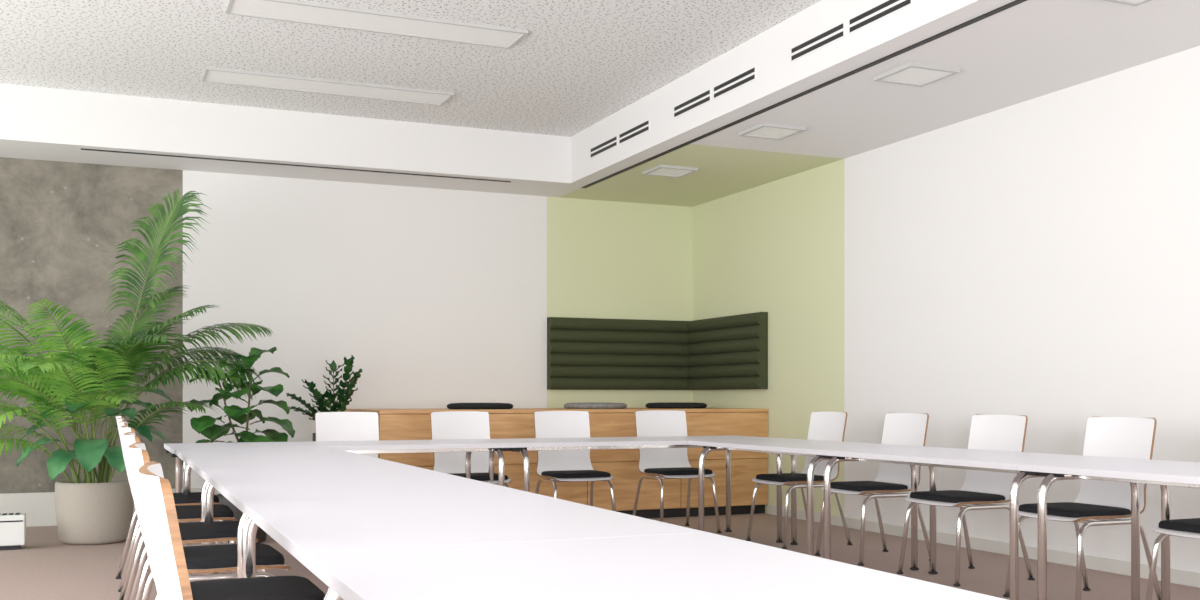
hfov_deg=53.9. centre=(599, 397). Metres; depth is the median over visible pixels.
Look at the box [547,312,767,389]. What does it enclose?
acoustic panel
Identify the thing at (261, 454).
conference table
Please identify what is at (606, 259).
wall
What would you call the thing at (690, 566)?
conference table
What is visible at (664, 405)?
seat cushion
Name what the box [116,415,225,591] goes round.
chair
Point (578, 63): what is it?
ceiling
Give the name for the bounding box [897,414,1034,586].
chair
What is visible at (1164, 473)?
conference table
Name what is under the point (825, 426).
chair
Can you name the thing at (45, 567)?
floor
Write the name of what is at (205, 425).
potted plant
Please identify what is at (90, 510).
potted plant
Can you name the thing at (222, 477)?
conference table
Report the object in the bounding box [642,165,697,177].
recessed light
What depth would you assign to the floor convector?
7.99 m
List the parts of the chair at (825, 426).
leg frame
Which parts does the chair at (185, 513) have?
leg frame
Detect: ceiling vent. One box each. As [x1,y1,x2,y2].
[590,119,649,158]
[674,66,755,118]
[791,0,912,62]
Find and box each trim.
[81,148,510,181]
[581,0,1026,187]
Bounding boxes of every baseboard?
[0,488,220,526]
[769,505,1199,587]
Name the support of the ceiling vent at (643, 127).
in the ceiling at (1029, 49)
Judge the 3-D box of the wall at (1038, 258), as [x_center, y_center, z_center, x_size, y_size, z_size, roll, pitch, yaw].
[3.649,-0.443,5.762,0.200,2.945,13.300,0,0,-23]
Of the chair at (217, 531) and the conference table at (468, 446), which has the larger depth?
the conference table at (468, 446)
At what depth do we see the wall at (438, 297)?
10.54 m
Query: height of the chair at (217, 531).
0.932 m
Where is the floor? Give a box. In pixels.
[0,513,1199,599]
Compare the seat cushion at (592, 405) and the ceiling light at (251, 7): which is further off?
the seat cushion at (592, 405)
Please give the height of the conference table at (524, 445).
0.740 m
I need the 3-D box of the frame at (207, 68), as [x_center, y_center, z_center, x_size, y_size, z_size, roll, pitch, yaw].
[-2.007,-2.317,8.798,1.800,0.020,0.360,0,0,-23]
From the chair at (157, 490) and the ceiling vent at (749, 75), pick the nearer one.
the chair at (157, 490)
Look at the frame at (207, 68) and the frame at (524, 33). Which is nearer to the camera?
the frame at (524, 33)
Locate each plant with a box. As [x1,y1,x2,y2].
[0,188,273,544]
[182,346,294,542]
[286,355,361,440]
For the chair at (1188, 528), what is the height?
0.932 m
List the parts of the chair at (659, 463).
leg frame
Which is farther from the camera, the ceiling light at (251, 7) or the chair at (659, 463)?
the chair at (659, 463)
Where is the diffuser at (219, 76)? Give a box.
[206,70,449,103]
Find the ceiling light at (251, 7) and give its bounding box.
[230,0,521,46]
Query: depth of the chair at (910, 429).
7.59 m
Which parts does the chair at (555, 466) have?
leg frame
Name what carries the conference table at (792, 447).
on the floor
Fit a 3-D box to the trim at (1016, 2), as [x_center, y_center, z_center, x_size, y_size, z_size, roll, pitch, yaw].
[2.323,-1.912,4.985,0.040,0.006,12.520,0,0,-23]
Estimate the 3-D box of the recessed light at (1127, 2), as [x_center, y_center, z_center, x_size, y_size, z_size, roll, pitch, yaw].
[2.499,-1.904,5.474,0.350,0.022,0.350,0,0,-23]
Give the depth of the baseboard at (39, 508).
9.45 m
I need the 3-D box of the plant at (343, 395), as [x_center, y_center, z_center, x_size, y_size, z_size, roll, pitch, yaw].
[-2.272,0.337,9.700,0.619,1.387,0.510,0,0,-9]
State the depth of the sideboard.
9.97 m
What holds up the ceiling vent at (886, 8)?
in the ceiling at (1029, 49)
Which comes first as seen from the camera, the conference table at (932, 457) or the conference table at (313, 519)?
the conference table at (313, 519)
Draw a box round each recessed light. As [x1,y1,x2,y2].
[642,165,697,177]
[738,123,805,139]
[873,62,959,86]
[1103,0,1151,5]
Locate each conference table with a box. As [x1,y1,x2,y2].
[164,439,516,574]
[175,446,383,574]
[193,460,485,577]
[227,483,707,599]
[306,532,1006,599]
[481,435,787,542]
[688,439,925,570]
[810,447,1149,599]
[1018,460,1199,599]
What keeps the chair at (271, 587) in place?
on the floor
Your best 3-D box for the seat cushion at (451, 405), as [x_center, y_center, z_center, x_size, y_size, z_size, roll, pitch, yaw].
[-1.026,0.068,10.097,0.570,0.055,0.570,0,0,-23]
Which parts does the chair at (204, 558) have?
leg frame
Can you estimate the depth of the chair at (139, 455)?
2.36 m
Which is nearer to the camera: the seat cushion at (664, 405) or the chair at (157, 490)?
the chair at (157, 490)
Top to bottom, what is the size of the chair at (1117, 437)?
0.932 m
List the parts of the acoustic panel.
panel, panel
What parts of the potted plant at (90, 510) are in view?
pot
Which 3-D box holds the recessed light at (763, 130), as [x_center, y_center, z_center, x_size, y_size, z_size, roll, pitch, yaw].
[1.226,-1.904,8.432,0.350,0.022,0.350,0,0,-23]
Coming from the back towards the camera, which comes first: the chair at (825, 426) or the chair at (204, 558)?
the chair at (825, 426)
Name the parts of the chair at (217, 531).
leg frame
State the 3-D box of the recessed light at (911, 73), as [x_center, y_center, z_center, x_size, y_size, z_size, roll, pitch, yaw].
[1.863,-1.904,6.953,0.350,0.022,0.350,0,0,-23]
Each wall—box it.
[0,157,182,493]
[183,170,546,487]
[547,197,692,407]
[693,46,1199,572]
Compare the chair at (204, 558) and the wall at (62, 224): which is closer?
the chair at (204, 558)
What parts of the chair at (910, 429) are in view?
leg frame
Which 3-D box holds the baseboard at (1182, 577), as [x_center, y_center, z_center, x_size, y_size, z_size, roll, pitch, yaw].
[3.803,0.990,5.132,0.015,0.080,11.620,0,0,-23]
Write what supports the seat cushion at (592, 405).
on the sideboard
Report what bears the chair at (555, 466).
on the floor
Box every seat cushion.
[447,403,512,408]
[564,402,626,408]
[645,402,706,408]
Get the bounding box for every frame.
[202,66,453,105]
[225,0,527,48]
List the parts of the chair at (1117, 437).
leg frame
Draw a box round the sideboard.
[345,408,767,517]
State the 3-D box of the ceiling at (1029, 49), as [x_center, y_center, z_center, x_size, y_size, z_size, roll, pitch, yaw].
[-0.124,-2.243,4.247,8.330,0.655,13.500,0,0,-23]
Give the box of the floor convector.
[0,513,25,549]
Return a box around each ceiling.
[0,0,820,136]
[0,0,1199,206]
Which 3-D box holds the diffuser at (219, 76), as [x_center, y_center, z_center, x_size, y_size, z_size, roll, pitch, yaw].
[-2.007,-2.321,8.798,1.760,0.012,0.320,0,0,-23]
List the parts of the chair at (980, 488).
leg frame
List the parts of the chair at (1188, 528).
leg frame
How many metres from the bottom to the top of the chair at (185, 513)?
0.932 m
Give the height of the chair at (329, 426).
0.932 m
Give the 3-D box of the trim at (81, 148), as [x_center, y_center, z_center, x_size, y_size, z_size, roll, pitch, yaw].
[-2.390,-1.912,9.750,3.480,0.006,0.030,0,0,-23]
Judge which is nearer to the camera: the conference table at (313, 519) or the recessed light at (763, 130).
the conference table at (313, 519)
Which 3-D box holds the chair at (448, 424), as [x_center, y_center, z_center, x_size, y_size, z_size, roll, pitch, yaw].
[-0.937,0.564,8.499,0.520,0.932,0.568,0,0,-23]
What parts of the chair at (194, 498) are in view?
leg frame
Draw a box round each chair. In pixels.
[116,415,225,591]
[117,418,237,599]
[118,421,258,599]
[120,425,290,599]
[123,432,324,599]
[128,442,162,599]
[138,461,192,599]
[315,412,378,457]
[430,411,510,487]
[534,411,615,510]
[633,410,721,532]
[746,411,852,548]
[814,413,929,565]
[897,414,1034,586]
[1003,416,1160,599]
[1145,518,1199,599]

